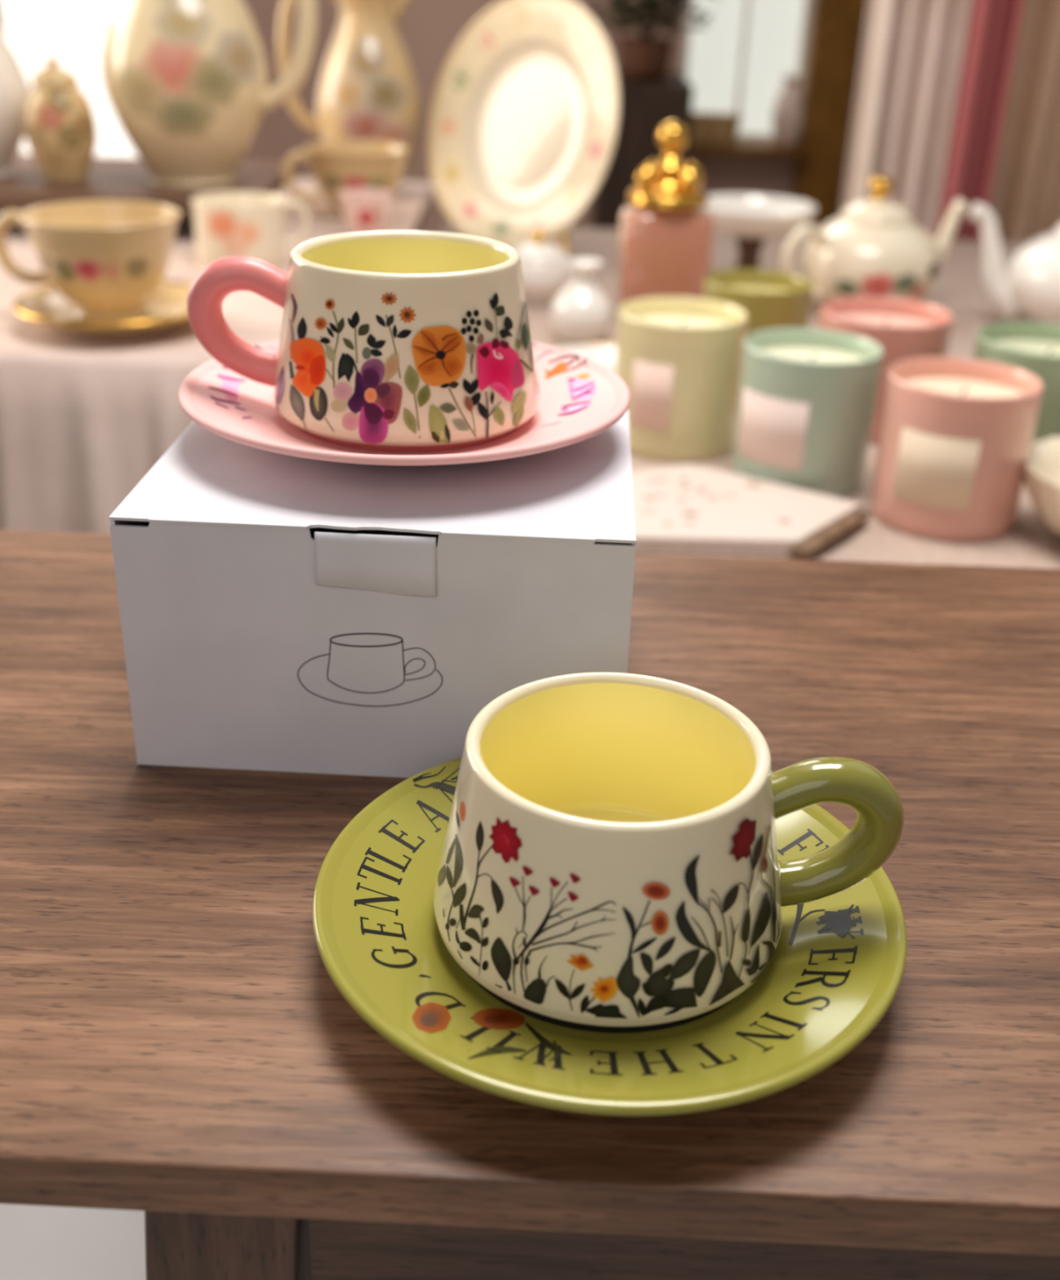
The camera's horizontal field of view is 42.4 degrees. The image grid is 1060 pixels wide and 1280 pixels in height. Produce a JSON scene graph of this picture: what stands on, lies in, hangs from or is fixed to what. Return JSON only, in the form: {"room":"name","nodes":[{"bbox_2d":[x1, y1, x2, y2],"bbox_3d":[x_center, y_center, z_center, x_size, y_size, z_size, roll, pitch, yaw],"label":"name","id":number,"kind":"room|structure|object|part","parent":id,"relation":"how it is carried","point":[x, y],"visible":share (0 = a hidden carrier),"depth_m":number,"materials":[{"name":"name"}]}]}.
{"room":"shop","nodes":[
{"label":"shop","id":0,"kind":"room"},
{"bbox_2d":[0,1203,146,1279],"bbox_3d":[-0.027,0.816,0.634,8.000,0.050,5.400,2,27,0],"label":"floor","id":1,"kind":"structure","parent":0,"point":[37,1242],"depth_m":1.16,"materials":[{"name":"white"}]},
{"bbox_2d":[413,204,426,231],"bbox_3d":[-0.745,-0.122,1.617,1.178,0.699,0.898,2,27,0],"label":"display table","id":2,"kind":"object","parent":1,"relation":"on","point":[424,211],"visible":0.03,"depth_m":1.78,"materials":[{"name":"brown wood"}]},
{"bbox_2d":[0,177,434,533],"bbox_3d":[-0.749,-0.197,1.541,1.219,0.508,0.997,2,27,0],"label":"tablecloth","id":3,"kind":"object","parent":2,"relation":"on","point":[83,420],"visible":0.16,"depth_m":1.06,"materials":[{"name":"white fabric"}]},
{"bbox_2d":[12,280,191,339],"bbox_3d":[-0.336,-0.267,1.116,0.160,0.023,0.160,2,27,0],"label":"saucer","id":4,"kind":"object","parent":3,"relation":"on","point":[167,306],"visible":0.65,"depth_m":1.10,"materials":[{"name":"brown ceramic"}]},
{"bbox_2d":[0,200,181,322],"bbox_3d":[-0.346,-0.305,1.108,0.124,0.080,0.135,-22,35,-39],"label":"teacup","id":5,"kind":"object","parent":4,"relation":"on","point":[108,259],"visible":1,"depth_m":1.08,"materials":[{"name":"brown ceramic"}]},
{"bbox_3d":[-0.412,-0.318,1.106,0.046,0.059,0.011,4,27,5],"label":"handle","id":6,"kind":"part","parent":5,"relation":"part of","materials":[{"name":"brown ceramic"}]},
{"bbox_2d":[0,153,297,214],"bbox_3d":[-0.796,-0.517,1.558,1.015,0.045,0.295,2,27,0],"label":"display riser","id":7,"kind":"object","parent":3,"relation":"on","point":[110,178],"visible":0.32,"depth_m":1.49,"materials":[{"name":"beige fabric"}]},
{"bbox_2d":[0,31,30,175],"bbox_3d":[-0.632,-0.624,1.497,0.170,0.212,0.140,18,31,30],"label":"jug","id":8,"kind":"object","parent":7,"relation":"on","point":[15,87],"visible":0.91,"depth_m":1.48,"materials":[{"name":"white ceramic"}]},
{"bbox_2d":[23,55,97,183],"bbox_3d":[-0.507,-0.560,1.472,0.075,0.128,0.075,2,27,0],"label":"ginger jar","id":9,"kind":"object","parent":7,"relation":"on","point":[60,125],"visible":1,"depth_m":1.45,"materials":[{"name":"brown ceramic"}]},
{"bbox_3d":[-0.505,-0.605,1.450,0.048,0.029,0.048,2,27,0],"label":"lid","id":10,"kind":"part","parent":9,"relation":"part of","materials":[{"name":"brown ceramic"}]},
{"bbox_2d":[100,0,316,186],"bbox_3d":[-0.360,-0.641,1.462,0.212,0.290,0.177,23,33,35],"label":"jug","id":11,"kind":"object","parent":7,"relation":"on","point":[184,82],"visible":1,"depth_m":1.43,"materials":[{"name":"beige ceramic"}]},
{"bbox_3d":[-0.279,-0.673,1.447,0.109,0.216,0.019,4,27,5],"label":"handle","id":12,"kind":"part","parent":11,"relation":"part of","materials":[{"name":"beige ceramic"}]},
{"bbox_2d":[191,191,310,268],"bbox_3d":[-0.281,-0.400,1.341,0.098,0.062,0.091,14,29,23],"label":"mug","id":13,"kind":"object","parent":3,"relation":"on","point":[253,224],"visible":0.87,"depth_m":1.31,"materials":[{"name":"beige ceramic"}]},
{"bbox_3d":[-0.234,-0.412,1.350,0.034,0.045,0.008,-5,27,-13],"label":"handle","id":14,"kind":"part","parent":13,"relation":"part of","materials":[{"name":"beige ceramic"}]},
{"bbox_2d":[281,140,408,220],"bbox_3d":[-0.211,-0.534,1.593,0.140,0.078,0.120,2,27,0],"label":"teacup","id":15,"kind":"object","parent":3,"relation":"on","point":[339,166],"visible":0.66,"depth_m":1.55,"materials":[{"name":"brown ceramic"}]},
{"bbox_3d":[-0.261,-0.529,1.560,0.045,0.057,0.010,-12,30,-25],"label":"handle","id":16,"kind":"part","parent":15,"relation":"part of","materials":[{"name":"brown ceramic"}]},
{"bbox_2d":[277,0,421,194],"bbox_3d":[-0.216,-0.702,1.729,0.161,0.258,0.132,15,29,24],"label":"jug","id":17,"kind":"object","parent":3,"relation":"on","point":[368,91],"visible":0.7,"depth_m":1.68,"materials":[{"name":"brown ceramic"}]},
{"bbox_3d":[-0.272,-0.728,1.701,0.082,0.189,0.015,-1,27,-5],"label":"handle","id":18,"kind":"part","parent":17,"relation":"part of","materials":[{"name":"brown ceramic"}]},
{"bbox_2d":[337,188,395,232],"bbox_3d":[-0.173,-0.448,1.453,0.060,0.052,0.066,2,27,0],"label":"teacup","id":19,"kind":"object","parent":3,"relation":"on","point":[364,210],"visible":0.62,"depth_m":1.43,"materials":[{"name":"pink ceramic"}]},
{"bbox_3d":[-0.152,-0.442,1.429,0.005,0.037,0.022,-18,33,-34],"label":"handle","id":20,"kind":"part","parent":19,"relation":"part of","materials":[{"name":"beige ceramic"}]},
{"bbox_2d":[0,529,1059,1279],"bbox_3d":[0.088,0.379,0.620,1.040,0.750,0.371,2,27,0],"label":"side table","id":21,"kind":"object","parent":1,"relation":"on","point":[180,1046],"visible":0.56,"depth_m":0.34,"materials":[{"name":"brown wood"}]},
{"bbox_3d":[-0.111,0.445,0.491,0.096,0.734,0.030,2,27,0],"label":"leg","id":22,"kind":"part","parent":21,"relation":"part of","materials":[{"name":"brown wood"}]},
{"bbox_2d":[108,408,635,777],"bbox_3d":[-0.045,-0.023,0.479,0.156,0.086,0.132,3,27,2],"label":"gift box","id":23,"kind":"object","parent":21,"relation":"on","point":[279,612],"visible":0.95,"depth_m":0.42,"materials":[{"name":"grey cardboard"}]},
{"bbox_3d":[-0.044,-0.061,0.460,0.156,0.001,0.130,3,27,2],"label":"lid","id":24,"kind":"part","parent":23,"relation":"part of","materials":[{"name":"white cardboard"}]},
{"bbox_2d":[178,339,630,465],"bbox_3d":[-0.043,-0.081,0.479,0.155,0.018,0.155,2,27,0],"label":"saucer","id":25,"kind":"object","parent":23,"relation":"on","point":[580,397],"visible":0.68,"depth_m":0.46,"materials":[{"name":"pink ceramic"}]},
{"bbox_2d":[186,230,539,451],"bbox_3d":[-0.048,-0.103,0.464,0.108,0.056,0.094,-16,32,-32],"label":"teacup","id":26,"kind":"object","parent":25,"relation":"on","point":[393,340],"visible":1,"depth_m":0.44,"materials":[{"name":"beige ceramic"}]},
{"bbox_3d":[-0.097,-0.108,0.467,0.039,0.044,0.014,2,27,0],"label":"handle","id":27,"kind":"part","parent":26,"relation":"part of","materials":[{"name":"pink ceramic"}]},
{"bbox_2d":[311,756,906,1115],"bbox_3d":[0.020,0.074,0.366,0.155,0.018,0.155,0,27,-3],"label":"saucer","id":28,"kind":"object","parent":21,"relation":"on","point":[837,968],"visible":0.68,"depth_m":0.33,"materials":[{"name":"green ceramic"}]},
{"bbox_2d":[433,671,903,1033],"bbox_3d":[0.027,0.052,0.351,0.109,0.056,0.093,20,32,32],"label":"teacup","id":29,"kind":"object","parent":28,"relation":"on","point":[609,862],"visible":1,"depth_m":0.33,"materials":[{"name":"beige ceramic"}]},
{"bbox_3d":[0.076,0.050,0.354,0.039,0.044,0.014,2,27,0],"label":"handle","id":30,"kind":"part","parent":29,"relation":"part of","materials":[{"name":"green ceramic"}]},
{"bbox_2d":[590,71,693,229],"bbox_3d":[0.185,-0.620,2.557,0.150,0.800,0.308,2,27,0],"label":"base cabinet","id":31,"kind":"object","parent":1,"relation":"on","point":[645,105],"visible":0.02,"depth_m":2.29,"materials":[{"name":"brown wood"}]},
{"bbox_3d":[0.146,-0.563,2.429,0.070,0.730,0.007,2,27,0],"label":"door","id":32,"kind":"part","parent":31,"relation":"part of","materials":[{"name":"brown wood"}]},
{"bbox_2d":[586,0,714,79],"bbox_3d":[0.194,-1.073,2.313,0.237,0.228,0.262,20,32,31],"label":"potted plant","id":33,"kind":"object","parent":31,"relation":"on","point":[644,57],"visible":0.99,"depth_m":2.31,"materials":[{"name":"green plant"}]},
{"bbox_3d":[0.198,-0.999,2.349,0.096,0.064,0.096,2,27,0],"label":"pot","id":34,"kind":"part","parent":33,"relation":"part of","materials":[{"name":"brown ceramic"}]},
{"bbox_3d":[0.204,-1.073,2.312,0.155,0.120,0.139,2,27,0],"label":"stem","id":35,"kind":"part","parent":33,"relation":"part of","materials":[{"name":"green plant"}]},
{"bbox_3d":[0.221,-0.560,2.429,0.070,0.730,0.007,2,27,0],"label":"door","id":36,"kind":"part","parent":31,"relation":"part of","materials":[{"name":"wood"}]},
{"bbox_2d":[840,0,971,238],"bbox_3d":[0.567,-0.876,2.011,0.151,1.730,0.048,2,27,0],"label":"curtain","id":37,"kind":"object","parent":1,"relation":"on","point":[912,51],"visible":0.27,"depth_m":2.04,"materials":[{"name":"fabric"}]},
{"bbox_2d":[933,0,1024,241],"bbox_3d":[0.663,-0.851,1.966,0.073,1.730,0.042,2,27,0],"label":"curtain","id":38,"kind":"object","parent":1,"relation":"on","point":[993,28],"visible":0.38,"depth_m":2.00,"materials":[{"name":"red fabric"}]},
{"bbox_2d":[988,0,1059,243],"bbox_3d":[0.848,-0.867,2.011,0.328,1.730,0.053,2,27,0],"label":"curtain","id":39,"kind":"object","parent":1,"relation":"on","point":[1024,198],"visible":0.14,"depth_m":2.06,"materials":[{"name":"fabric"}]},
{"bbox_3d":[0.554,0.034,1.454,1.366,0.644,1.292,2,27,0],"label":"display table","id":40,"kind":"object","parent":1,"relation":"on","visible":0},
{"bbox_2d":[439,223,1059,568],"bbox_3d":[0.558,-0.153,1.349,1.394,0.228,1.336,2,27,0],"label":"tablecloth","id":41,"kind":"object","parent":40,"relation":"on","point":[1029,543],"visible":0.02,"depth_m":1.36,"materials":[{"name":"fabric"}]},
{"bbox_2d":[513,231,571,305],"bbox_3d":[0.008,-0.404,1.476,0.077,0.074,0.077,2,27,0],"label":"sugar bowl","id":42,"kind":"object","parent":41,"relation":"on","point":[546,273],"visible":0.74,"depth_m":1.45,"materials":[{"name":"white ceramic"}]},
{"bbox_3d":[0.009,-0.431,1.462,0.015,0.014,0.015,2,27,0],"label":"knob","id":43,"kind":"part","parent":42,"relation":"part of","materials":[{"name":"gold metal"}]},
{"bbox_3d":[0.009,-0.420,1.468,0.065,0.013,0.065,2,27,0],"label":"lid","id":44,"kind":"part","parent":42,"relation":"part of","materials":[{"name":"white ceramic"}]},
{"bbox_2d":[561,228,568,254],"bbox_3d":[-0.003,-0.578,1.712,0.108,0.175,0.179,2,27,0],"label":"easel","id":45,"kind":"object","parent":41,"relation":"on","point":[564,234],"visible":0.1,"depth_m":1.72,"materials":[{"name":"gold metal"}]},
{"bbox_2d":[427,0,619,248],"bbox_3d":[-0.012,-0.612,1.622,0.296,0.287,0.080,23,34,36],"label":"dinner plate","id":46,"kind":"object","parent":45,"relation":"on","point":[524,114],"visible":0.94,"depth_m":1.63,"materials":[{"name":"beige ceramic"}]},
{"bbox_2d":[550,257,613,343],"bbox_3d":[0.051,-0.330,1.333,0.061,0.076,0.061,2,27,0],"label":"bud vase","id":47,"kind":"object","parent":41,"relation":"on","point":[581,313],"visible":1,"depth_m":1.32,"materials":[{"name":"white ceramic"}]},
{"bbox_2d":[555,343,616,372],"bbox_3d":[0.063,-0.241,1.221,0.124,0.016,0.124,2,27,0],"label":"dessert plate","id":48,"kind":"object","parent":41,"relation":"on","point":[604,354],"visible":0.09,"depth_m":1.26,"materials":[{"name":"white ceramic"}]},
{"bbox_2d":[615,120,714,319],"bbox_3d":[0.136,-0.411,1.358,0.090,0.199,0.080,-1,27,-6],"label":"perfume bottle","id":49,"kind":"object","parent":41,"relation":"on","point":[665,241],"visible":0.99,"depth_m":1.33,"materials":[{"name":"pink glass"}]},
{"bbox_2d":[614,297,746,462],"bbox_3d":[0.113,-0.200,1.044,0.096,0.103,0.096,2,27,0],"label":"candle","id":50,"kind":"object","parent":41,"relation":"on","point":[678,359],"visible":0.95,"depth_m":1.01,"materials":[{"name":"beige ceramic"}]},
{"bbox_2d":[631,463,870,559],"bbox_3d":[0.140,-0.087,0.922,0.180,0.012,0.155,2,27,0],"label":"board","id":51,"kind":"object","parent":41,"relation":"on","point":[683,509],"visible":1,"depth_m":0.90,"materials":[{"name":"wood"}]},
{"bbox_2d":[702,269,813,337],"bbox_3d":[0.197,-0.271,1.204,0.094,0.092,0.094,2,27,0],"label":"candle","id":52,"kind":"object","parent":41,"relation":"on","point":[769,299],"visible":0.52,"depth_m":1.16,"materials":[{"name":"green ceramic"}]},
{"bbox_2d":[701,193,816,269],"bbox_3d":[0.251,-0.450,1.561,0.140,0.094,0.140,2,27,0],"label":"cake stand","id":53,"kind":"object","parent":41,"relation":"on","point":[752,219],"visible":0.66,"depth_m":1.55,"materials":[{"name":"white ceramic"}]},
{"bbox_3d":[0.252,-0.478,1.547,0.140,0.032,0.140,2,27,0],"label":"dish","id":54,"kind":"part","parent":53,"relation":"part of","materials":[{"name":"white ceramic"}]},
{"bbox_2d":[731,328,883,498],"bbox_3d":[0.196,-0.162,0.978,0.096,0.100,0.097,2,27,0],"label":"candle","id":55,"kind":"object","parent":41,"relation":"on","point":[806,401],"visible":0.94,"depth_m":0.94,"materials":[{"name":"green ceramic"}]},
{"bbox_2d":[781,176,968,302],"bbox_3d":[0.371,-0.425,1.469,0.153,0.141,0.200,14,29,22],"label":"teapot","id":56,"kind":"object","parent":41,"relation":"on","point":[875,246],"visible":0.77,"depth_m":1.42,"materials":[{"name":"beige ceramic"}]},
{"bbox_3d":[0.287,-0.395,1.435,0.058,0.081,0.013,-12,30,-25],"label":"handle","id":57,"kind":"part","parent":56,"relation":"part of","materials":[{"name":"beige ceramic"}]},
{"bbox_2d":[800,216,941,302],"bbox_3d":[0.368,-0.406,1.477,0.148,0.098,0.149,-12,30,-25],"label":"pot","id":58,"kind":"object","parent":56,"relation":"on","point":[846,256],"depth_m":1.42,"materials":[{"name":"beige ceramic"}]},
{"bbox_3d":[0.369,-0.457,1.451,0.077,0.022,0.077,-12,30,-25],"label":"lid","id":59,"kind":"part","parent":56,"relation":"part of","materials":[{"name":"beige ceramic"}]},
{"bbox_3d":[0.370,-0.476,1.441,0.026,0.024,0.026,-12,30,-25],"label":"knob","id":60,"kind":"part","parent":56,"relation":"part of","materials":[{"name":"gold metal"}]},
{"bbox_3d":[0.447,-0.434,1.509,0.072,0.099,0.036,-12,30,-25],"label":"spout","id":61,"kind":"part","parent":56,"relation":"part of","materials":[{"name":"beige ceramic"}]},
{"bbox_2d":[817,296,953,444],"bbox_3d":[0.280,-0.218,1.100,0.103,0.095,0.103,2,27,0],"label":"candle","id":62,"kind":"object","parent":41,"relation":"on","point":[904,329],"visible":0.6,"depth_m":1.06,"materials":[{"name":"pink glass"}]},
{"bbox_2d":[869,356,1043,542],"bbox_3d":[0.284,-0.129,0.919,0.098,0.099,0.099,2,27,0],"label":"candle","id":63,"kind":"object","parent":41,"relation":"on","point":[955,436],"visible":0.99,"depth_m":0.89,"materials":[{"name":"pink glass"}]},
{"bbox_2d":[968,201,1059,324],"bbox_3d":[0.586,-0.392,1.416,0.172,0.141,0.223,-22,35,-39],"label":"teapot","id":64,"kind":"object","parent":41,"relation":"on","point":[1028,284],"visible":0.92,"depth_m":1.41,"materials":[{"name":"white ceramic"}]},
{"bbox_3d":[0.491,-0.396,1.432,0.074,0.119,0.041,6,27,8],"label":"spout","id":65,"kind":"part","parent":64,"relation":"part of","materials":[{"name":"white ceramic"}]},
{"bbox_2d":[1004,231,1059,324],"bbox_3d":[0.585,-0.373,1.426,0.172,0.098,0.172,6,27,8],"label":"pot","id":66,"kind":"object","parent":64,"relation":"on","point":[1032,273],"depth_m":1.39,"materials":[{"name":"white ceramic"}]},
{"bbox_3d":[0.586,-0.425,1.400,0.089,0.022,0.089,6,27,8],"label":"lid","id":67,"kind":"part","parent":64,"relation":"part of","materials":[{"name":"white ceramic"}]},
{"bbox_2d":[972,321,1059,444],"bbox_3d":[0.390,-0.186,1.047,0.107,0.092,0.107,2,27,0],"label":"candle","id":68,"kind":"object","parent":41,"relation":"on","point":[1033,348],"visible":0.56,"depth_m":1.01,"materials":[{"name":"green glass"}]},
{"bbox_2d":[1022,436,1059,535],"bbox_3d":[0.391,-0.087,0.895,0.142,0.052,0.142,2,27,0],"label":"bowl","id":69,"kind":"object","parent":41,"relation":"on","point":[1041,481],"visible":0.98,"depth_m":0.89,"materials":[{"name":"beige ceramic"}]},
{"bbox_2d":[242,0,867,232],"bbox_3d":[0.053,-1.606,2.337,8.000,2.750,0.120,2,27,0],"label":"wall","id":70,"kind":"structure","parent":0,"point":[429,31],"depth_m":2.56,"materials":[{"name":"white paint"}]},
{"bbox_2d":[0,0,138,157],"bbox_3d":[-0.981,-1.356,2.441,0.850,1.250,0.070,2,27,0],"label":"window","id":71,"kind":"structure","parent":70,"relation":"in","point":[72,32],"depth_m":2.56,"materials":[{"name":"white glass"}]},
{"bbox_2d":[680,0,813,143],"bbox_3d":[0.407,-1.414,2.389,0.230,1.018,0.070,2,27,0],"label":"window","id":72,"kind":"structure","parent":70,"relation":"in","point":[737,65],"depth_m":2.55,"materials":[{"name":"white glass"}]},
{"bbox_2d":[688,141,808,156],"bbox_3d":[0.390,-0.920,2.555,0.250,0.014,0.074,2,27,0],"label":"window sill","id":73,"kind":"structure","parent":70,"relation":"attached to","point":[737,147],"depth_m":2.52,"materials":[{"name":"brown wood"}]},
{"bbox_2d":[688,111,742,145],"bbox_3d":[0.329,-0.948,2.535,0.124,0.054,0.053,2,27,0],"label":"basket","id":74,"kind":"object","parent":73,"relation":"on","point":[706,128],"visible":0.8,"depth_m":2.52,"materials":[{"name":"wicker"}]},
{"bbox_2d":[771,74,803,146],"bbox_3d":[0.477,-0.978,2.528,0.057,0.123,0.057,2,27,0],"label":"vase","id":75,"kind":"object","parent":73,"relation":"on","point":[787,115],"visible":1,"depth_m":2.51,"materials":[{"name":"beige ceramic"}]},
{"bbox_2d":[790,0,864,227],"bbox_3d":[0.557,-1.194,2.441,0.085,1.950,0.050,2,27,0],"label":"trim","id":76,"kind":"structure","parent":70,"relation":"attached to","point":[835,28],"depth_m":2.52,"materials":[{"name":"brown wood"}]}
]}

